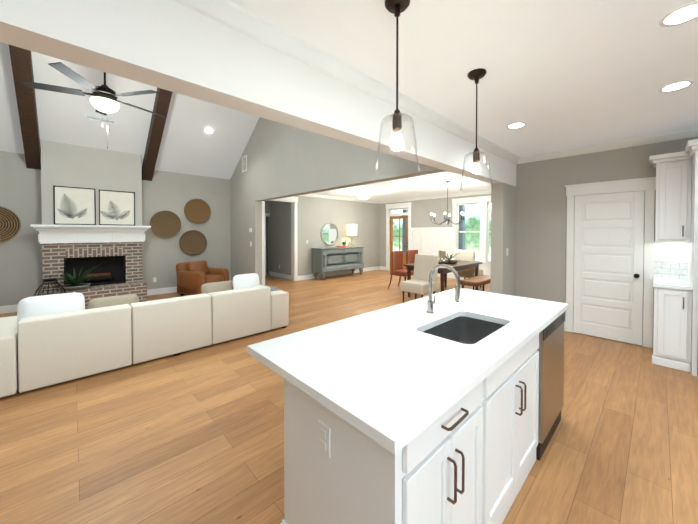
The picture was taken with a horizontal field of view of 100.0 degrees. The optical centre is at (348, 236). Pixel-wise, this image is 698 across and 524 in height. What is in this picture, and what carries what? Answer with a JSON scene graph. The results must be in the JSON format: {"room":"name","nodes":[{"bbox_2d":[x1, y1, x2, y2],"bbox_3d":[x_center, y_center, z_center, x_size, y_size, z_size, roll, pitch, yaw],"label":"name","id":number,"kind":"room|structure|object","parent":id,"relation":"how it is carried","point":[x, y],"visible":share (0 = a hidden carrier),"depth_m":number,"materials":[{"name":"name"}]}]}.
{"room":"kitchen","nodes":[
{"label":"kitchen","id":0,"kind":"room"},
{"bbox_2d":[41,140,141,225],"bbox_3d":[-5.346,-1.042,6.171,1.560,1.610,0.350,-1,1,-43],"label":"wall","id":1,"kind":"structure","parent":0,"point":[71,165],"depth_m":5.95,"materials":[{"name":"grey paint"}]},
{"bbox_2d":[53,185,95,224],"bbox_3d":[-5.443,-0.608,5.821,0.610,0.745,0.028,-1,1,-43],"label":"framed picture","id":2,"kind":"object","parent":1,"relation":"attached to","point":[74,205],"visible":1,"depth_m":5.81,"materials":[{"name":"paper"}]},
{"bbox_2d":[99,190,134,225],"bbox_3d":[-4.963,-0.609,6.275,0.610,0.735,0.028,-1,1,-43],"label":"framed picture","id":3,"kind":"object","parent":1,"relation":"attached to","point":[116,207],"visible":0.98,"depth_m":6.26,"materials":[{"name":"paper"}]},
{"bbox_2d":[0,151,231,305],"bbox_3d":[-6.259,-0.088,5.673,8.190,3.020,0.160,-1,1,-43],"label":"wall","id":4,"kind":"structure","parent":0,"point":[21,268],"depth_m":7.00,"materials":[{"name":"grey paint"}]},
{"bbox_2d":[0,304,17,313],"bbox_3d":[-7.542,1.371,4.358,4.170,0.140,0.016,-1,1,-43],"label":"baseboard","id":5,"kind":"structure","parent":4,"relation":"attached to","point":[8,308],"depth_m":5.47,"materials":[{"name":"white wood"}]},
{"bbox_2d":[0,206,20,241],"bbox_3d":[-6.464,-0.223,5.313,0.687,0.687,0.068,-1,1,-43],"label":"art","id":6,"kind":"object","parent":4,"relation":"attached to","point":[10,224],"visible":1,"depth_m":5.45},
{"bbox_2d":[150,211,180,237],"bbox_3d":[-4.495,-0.299,7.174,0.667,0.667,0.068,-1,1,-43],"label":"art","id":7,"kind":"object","parent":4,"relation":"attached to","point":[165,224],"visible":0.98,"depth_m":7.18},
{"bbox_2d":[147,280,229,295],"bbox_3d":[-4.124,1.325,7.590,2.120,0.140,0.016,-1,1,-43],"label":"baseboard","id":8,"kind":"structure","parent":4,"relation":"attached to","point":[169,289],"depth_m":7.15,"materials":[{"name":"white wood"}]},
{"bbox_2d":[179,230,206,254],"bbox_3d":[-4.051,0.155,7.599,0.646,0.646,0.068,-1,1,-43],"label":"art","id":9,"kind":"object","parent":4,"relation":"attached to","point":[192,242],"visible":1,"depth_m":7.61},
{"bbox_2d":[184,199,210,222],"bbox_3d":[-3.972,-0.666,7.663,0.646,0.646,0.068,-1,1,-43],"label":"art","id":10,"kind":"object","parent":4,"relation":"attached to","point":[197,210],"visible":1,"depth_m":7.68},
{"bbox_2d":[0,42,259,178],"bbox_3d":[-4.012,-2.656,3.246,7.850,2.500,6.800,-1,1,-43],"label":"ceiling","id":11,"kind":"structure","parent":0,"point":[189,145],"depth_m":5.84,"materials":[{"name":"paint"}]},
{"bbox_2d":[9,45,40,169],"bbox_3d":[-5.013,-2.530,4.502,0.200,2.471,3.198,-1,1,-43],"label":"wood beam","id":12,"kind":"structure","parent":11,"relation":"attached to","point":[21,63],"depth_m":4.78,"materials":[{"name":"brown wood"}]},
{"bbox_2d":[21,62,166,148],"bbox_3d":[-3.294,-2.487,3.937,1.521,2.618,1.447,-1,1,-43],"label":"ceiling fan","id":13,"kind":"object","parent":11,"relation":"hanging from","point":[103,99],"visible":1,"depth_m":3.78,"materials":[{"name":"black metal"}]},
{"bbox_2d":[85,116,115,123],"bbox_3d":[-4.756,-2.248,5.603,0.440,0.142,0.202,-1,1,-43],"label":"ceiling vent","id":14,"kind":"object","parent":11,"relation":"in","point":[98,119],"visible":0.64,"depth_m":5.56,"materials":[{"name":"white metal"}]},
{"bbox_2d":[142,87,171,180],"bbox_3d":[-3.690,-2.548,5.753,0.200,2.471,3.198,-1,1,-43],"label":"wood beam","id":15,"kind":"structure","parent":11,"relation":"attached to","point":[161,107],"depth_m":6.05,"materials":[{"name":"brown wood"}]},
{"bbox_2d":[0,0,515,186],"bbox_3d":[-0.884,-1.282,1.558,10.050,0.975,0.180,-1,1,-43],"label":"header beam","id":16,"kind":"structure","parent":0,"point":[173,46],"depth_m":1.60,"materials":[{"name":"white paint"}]},
{"bbox_2d":[173,0,520,163],"bbox_3d":[-0.433,-1.218,1.809,9.050,0.090,0.075,-1,1,-43],"label":"crown molding","id":17,"kind":"structure","parent":16,"relation":"attached to","point":[230,14],"depth_m":2.02,"materials":[{"name":"white wood"}]},
{"bbox_2d":[265,196,380,275],"bbox_3d":[-0.855,-0.159,9.956,5.550,3.040,0.160,-1,1,-43],"label":"wall","id":18,"kind":"structure","parent":0,"point":[314,215],"depth_m":9.98,"materials":[{"name":"grey paint"}]},
{"bbox_2d":[262,197,297,284],"bbox_3d":[-2.591,0.071,9.284,1.260,2.600,1.635,-1,1,-43],"label":"door frame","id":19,"kind":"structure","parent":18,"relation":"attached to","point":[293,201],"depth_m":9.07,"materials":[{"name":"white wood"}]},
{"bbox_2d":[269,271,290,279],"bbox_3d":[-2.286,1.295,9.725,0.016,0.140,1.440,-1,1,-43],"label":"baseboard","id":20,"kind":"structure","parent":18,"relation":"attached to","point":[275,274],"depth_m":9.70,"materials":[{"name":"white wood"}]},
{"bbox_2d":[321,223,338,244],"bbox_3d":[-0.645,-0.089,9.990,0.780,0.780,0.056,-1,1,-43],"label":"round mirror","id":21,"kind":"object","parent":18,"relation":"attached to","point":[329,234],"visible":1,"depth_m":10.00,"materials":[{"name":"silver glass"}]},
{"bbox_2d":[298,266,379,279],"bbox_3d":[-0.187,1.284,10.486,3.920,0.140,0.016,-1,1,-43],"label":"baseboard","id":22,"kind":"structure","parent":18,"relation":"attached to","point":[311,276],"depth_m":10.25,"materials":[{"name":"white wood"}]},
{"bbox_2d":[298,194,380,203],"bbox_3d":[-0.799,-1.332,9.830,5.480,0.090,0.075,-1,1,-43],"label":"crown molding","id":23,"kind":"structure","parent":18,"relation":"attached to","point":[314,195],"depth_m":10.26,"materials":[{"name":"white wood"}]},
{"bbox_2d":[228,117,444,284],"bbox_3d":[-1.054,-1.204,5.981,0.180,5.242,6.480,-1,1,-43],"label":"wall","id":24,"kind":"structure","parent":0,"point":[284,160],"depth_m":6.15,"materials":[{"name":"grey paint"}]},
{"bbox_2d":[242,155,246,171],"bbox_3d":[-2.711,-1.885,7.584,0.012,0.400,0.300,-1,1,-43],"label":"air vent","id":25,"kind":"object","parent":24,"relation":"in","point":[244,163],"visible":0.96,"depth_m":7.57,"materials":[{"name":"white metal"}]},
{"bbox_2d":[153,240,507,281],"bbox_3d":[-2.128,0.655,5.131,7.085,0.950,7.058,-1,1,-43],"label":"outlet plates","id":26,"kind":"object","parent":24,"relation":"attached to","point":[154,280],"visible":0.81,"depth_m":7.05,"materials":[{"name":"white plastic"}]},
{"bbox_2d":[0,270,697,523],"bbox_3d":[-0.400,1.445,4.105,17.000,0.001,15.000,-1,1,-43],"label":"floor","id":27,"kind":"structure","parent":0,"point":[194,436],"depth_m":2.13,"materials":[{"name":"brown wood"}]},
{"bbox_2d":[33,275,65,296],"bbox_3d":[-5.183,1.049,5.082,0.458,0.764,0.458,-1,1,-43],"label":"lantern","id":28,"kind":"object","parent":27,"relation":"on","point":[51,280],"visible":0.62,"depth_m":5.05,"materials":[{"name":"black metal"}]},
{"bbox_2d":[30,224,150,308],"bbox_3d":[-5.121,0.594,5.956,1.820,1.648,1.001,-1,1,-43],"label":"fireplace","id":29,"kind":"object","parent":27,"relation":"on","point":[89,262],"visible":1,"depth_m":6.02,"materials":[{"name":"brick"}]},
{"bbox_2d":[0,273,288,397],"bbox_3d":[-2.455,1.017,3.889,3.225,0.861,1.020,-1,1,-43],"label":"sofa","id":30,"kind":"object","parent":27,"relation":"on","point":[48,340],"visible":1,"depth_m":3.20,"materials":[{"name":"beige fabric"}]},
{"bbox_2d":[176,260,228,295],"bbox_3d":[-3.562,1.003,7.135,0.932,0.796,0.840,0,1,25],"label":"armchair","id":31,"kind":"object","parent":27,"relation":"on","point":[193,277],"visible":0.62,"depth_m":6.88,"materials":[{"name":"leather"}]},
{"bbox_2d":[311,224,363,279],"bbox_3d":[-0.323,0.471,9.905,1.920,1.779,0.589,-1,1,-43],"label":"buffet","id":32,"kind":"object","parent":27,"relation":"on","point":[345,256],"visible":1,"depth_m":9.63,"materials":[{"name":"paint"}]},
{"bbox_2d":[388,251,413,288],"bbox_3d":[1.406,0.893,7.718,0.605,1.009,0.511,1,1,44],"label":"leather chair","id":33,"kind":"object","parent":27,"relation":"on","point":[397,269],"visible":0.83,"depth_m":7.74,"materials":[{"name":"brown leather"}]},
{"bbox_2d":[402,209,407,253],"bbox_3d":[2.459,-0.178,12.704,0.200,3.000,0.200,-1,1,-43],"label":"porch post","id":34,"kind":"object","parent":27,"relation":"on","point":[403,211],"depth_m":12.64,"materials":[{"name":"white wood"}]},
{"bbox_2d":[247,264,568,523],"bbox_3d":[0.638,0.833,1.943,2.290,1.284,0.955,-1,1,-43],"label":"kitchen island","id":35,"kind":"object","parent":27,"relation":"on","point":[444,407],"visible":1,"depth_m":1.28,"materials":[{"name":"white stone"}]},
{"bbox_2d":[405,250,417,277],"bbox_3d":[1.885,0.887,8.115,0.511,1.009,0.605,-1,1,-39],"label":"leather chair","id":36,"kind":"object","parent":27,"relation":"on","point":[410,256],"visible":0.35,"depth_m":8.26,"materials":[{"name":"brown leather"}]},
{"bbox_2d":[401,254,438,302],"bbox_3d":[1.452,0.899,6.014,0.606,1.038,0.540,-1,1,-43],"label":"chair","id":37,"kind":"object","parent":27,"relation":"on","point":[424,265],"visible":0.9,"depth_m":5.99,"materials":[{"name":"fabric"}]},
{"bbox_2d":[403,250,481,296],"bbox_3d":[2.300,0.867,7.063,1.900,1.070,1.040,-1,1,-43],"label":"dining table","id":38,"kind":"object","parent":27,"relation":"on","point":[458,265],"visible":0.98,"depth_m":6.79,"materials":[{"name":"brown wood"}]},
{"bbox_2d":[458,205,464,249],"bbox_3d":[4.176,-0.152,10.887,0.200,3.000,0.200,-1,1,-43],"label":"porch post","id":39,"kind":"object","parent":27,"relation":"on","point":[461,239],"depth_m":10.80,"materials":[{"name":"white paint"}]},
{"bbox_2d":[454,250,482,289],"bbox_3d":[3.235,0.872,7.919,0.606,1.038,0.540,-1,1,-43],"label":"chair","id":40,"kind":"object","parent":27,"relation":"on","point":[465,255],"visible":0.5,"depth_m":7.71,"materials":[{"name":"fabric"}]},
{"bbox_2d":[460,275,490,290],"bbox_3d":[2.936,1.170,6.540,1.200,0.480,0.400,-1,1,-43],"label":"leather bench","id":41,"kind":"object","parent":27,"relation":"on","point":[478,281],"visible":0.54,"depth_m":6.23,"materials":[{"name":"brown leather"}]},
{"bbox_2d":[653,287,692,374],"bbox_3d":[3.805,1.011,3.456,0.668,0.885,0.280,-1,1,-43],"label":"base cabinet","id":42,"kind":"object","parent":27,"relation":"on","point":[675,337],"depth_m":3.23,"materials":[{"name":"white wood"}]},
{"bbox_2d":[653,279,692,290],"bbox_3d":[3.798,0.550,3.446,0.683,0.037,0.303,-1,1,-43],"label":"countertop","id":43,"kind":"structure","parent":42,"relation":"on","point":[677,284],"depth_m":3.30,"materials":[{"name":"white stone"}]},
{"bbox_2d":[310,171,490,200],"bbox_3d":[0.417,-1.411,8.725,5.730,0.140,8.450,-1,1,-43],"label":"ceiling","id":44,"kind":"structure","parent":0,"point":[433,184],"depth_m":8.25,"materials":[{"name":"white paint"}]},
{"bbox_2d":[358,191,368,198],"bbox_3d":[0.441,-1.248,8.854,0.340,0.229,0.340,-1,1,-43],"label":"light","id":45,"kind":"object","parent":44,"relation":"attached to","point":[363,196],"visible":1,"depth_m":8.77,"materials":[{"name":"silver metal"}]},
{"bbox_2d":[430,181,464,224],"bbox_3d":[2.387,-0.813,7.093,0.804,1.050,0.837,-1,1,-43],"label":"chandelier","id":46,"kind":"object","parent":44,"relation":"hanging from","point":[447,220],"visible":1,"depth_m":7.08,"materials":[{"name":"black metal"}]},
{"bbox_2d":[381,194,490,266],"bbox_3d":[3.426,-0.154,9.613,0.160,3.040,6.540,-1,1,-43],"label":"wall","id":47,"kind":"structure","parent":0,"point":[421,210],"depth_m":10.30,"materials":[{"name":"grey paint"}]},
{"bbox_2d":[385,202,411,270],"bbox_3d":[1.921,0.041,11.179,0.200,2.605,1.220,-1,1,-43],"label":"door frame","id":48,"kind":"structure","parent":47,"relation":"attached to","point":[407,205],"depth_m":11.40,"materials":[{"name":"white wood"}]},
{"bbox_2d":[390,216,407,269],"bbox_3d":[1.911,0.274,11.173,0.098,2.120,0.900,-1,1,-43],"label":"front door","id":49,"kind":"structure","parent":47,"relation":"in","point":[391,233],"depth_m":11.17,"materials":[{"name":"brown wood"}]},
{"bbox_2d":[381,190,490,203],"bbox_3d":[3.231,-1.329,9.633,0.075,0.090,5.900,-1,1,-43],"label":"crown molding","id":50,"kind":"structure","parent":47,"relation":"attached to","point":[489,191],"depth_m":9.81,"materials":[{"name":"white wood"}]},
{"bbox_2d":[411,227,490,279],"bbox_3d":[3.762,0.536,9.115,0.050,1.675,4.380,-1,1,-43],"label":"trim","id":51,"kind":"structure","parent":47,"relation":"attached to","point":[430,240],"depth_m":9.99,"materials":[{"name":"white wood"}]},
{"bbox_2d":[451,195,490,266],"bbox_3d":[4.091,-0.166,8.866,0.220,2.105,2.020,-1,1,-43],"label":"dining room window","id":52,"kind":"structure","parent":47,"relation":"in","point":[488,221],"depth_m":8.87,"materials":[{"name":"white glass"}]},
{"bbox_2d":[229,0,697,156],"bbox_3d":[1.204,-1.298,0.077,9.050,0.120,5.000,-1,1,-43],"label":"ceiling","id":53,"kind":"structure","parent":0,"point":[560,75],"depth_m":2.08,"materials":[{"name":"white paint"}]},
{"bbox_2d":[375,0,419,174],"bbox_3d":[0.259,-0.806,1.571,0.241,0.906,0.241,-1,1,-43],"label":"pendant light","id":54,"kind":"object","parent":53,"relation":"hanging from","point":[396,8],"visible":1,"depth_m":1.56,"materials":[{"name":"clear glass"}]},
{"bbox_2d":[460,68,492,191],"bbox_3d":[0.993,-0.816,2.279,0.241,0.906,0.241,-1,1,-43],"label":"pendant light","id":55,"kind":"object","parent":53,"relation":"hanging from","point":[476,75],"visible":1,"depth_m":2.26,"materials":[{"name":"clear glass"}]},
{"bbox_2d":[507,122,525,128],"bbox_3d":[1.937,-1.283,3.385,0.200,0.004,0.200,-1,1,-43],"label":"recessed light","id":56,"kind":"object","parent":53,"relation":"in","point":[515,125],"visible":1,"depth_m":3.38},
{"bbox_2d":[659,80,693,91],"bbox_3d":[2.767,-1.270,2.478,0.200,0.004,0.200,-1,1,-43],"label":"recessed light","id":57,"kind":"object","parent":53,"relation":"in","point":[676,85],"visible":1,"depth_m":2.48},
{"bbox_2d":[659,2,697,26],"bbox_3d":[1.902,-1.258,1.660,0.200,0.004,0.200,-1,1,-43],"label":"recessed light","id":58,"kind":"object","parent":53,"relation":"in","point":[684,13],"visible":1,"depth_m":1.67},
{"bbox_2d":[490,183,517,295],"bbox_3d":[2.549,0.296,4.827,0.600,2.275,0.180,-1,1,-43],"label":"wall","id":59,"kind":"structure","parent":0,"point":[504,197],"depth_m":4.66,"materials":[{"name":"grey paint"}]},
{"bbox_2d":[516,137,697,345],"bbox_3d":[4.509,-0.114,3.302,0.160,3.140,5.080,-1,1,-43],"label":"wall","id":60,"kind":"structure","parent":0,"point":[529,221],"depth_m":4.57,"materials":[{"name":"grey paint"}]},
{"bbox_2d":[573,191,643,345],"bbox_3d":[3.587,0.416,4.083,0.104,2.033,0.730,-1,1,-43],"label":"pantry door","id":61,"kind":"structure","parent":60,"relation":"in","point":[608,260],"depth_m":4.08,"materials":[{"name":"white wood"}]},
{"bbox_2d":[521,128,697,163],"bbox_3d":[4.523,-1.236,3.100,0.075,0.090,4.830,-1,1,-43],"label":"crown molding","id":62,"kind":"structure","parent":60,"relation":"attached to","point":[690,133],"depth_m":4.00,"materials":[{"name":"white wood"}]},
{"bbox_2d":[565,177,655,347],"bbox_3d":[3.614,0.337,4.106,0.040,2.215,0.976,-1,1,-43],"label":"door frame","id":63,"kind":"structure","parent":60,"relation":"attached to","point":[647,185],"depth_m":3.89,"materials":[{"name":"white wood"}]},
{"bbox_2d":[653,155,692,242],"bbox_3d":[3.925,-0.433,3.549,0.338,0.990,0.280,-1,1,-43],"label":"upper cabinet","id":64,"kind":"object","parent":60,"relation":"attached to","point":[674,173],"depth_m":3.43,"materials":[{"name":"white wood"}]},
{"bbox_2d":[693,143,697,202],"bbox_3d":[4.227,-0.669,2.928,0.748,0.540,0.954,-1,1,-43],"label":"upper cabinet","id":65,"kind":"object","parent":60,"relation":"attached to","point":[695,153],"depth_m":3.04,"materials":[{"name":"white wood"}]},
{"label":"outside","id":66,"kind":"structure","parent":0,"visible":0},
{"bbox_2d":[392,203,490,259],"bbox_3d":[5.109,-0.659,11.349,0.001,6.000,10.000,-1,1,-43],"label":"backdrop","id":67,"kind":"structure","parent":66,"point":[475,218],"depth_m":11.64,"materials":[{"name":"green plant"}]}
]}

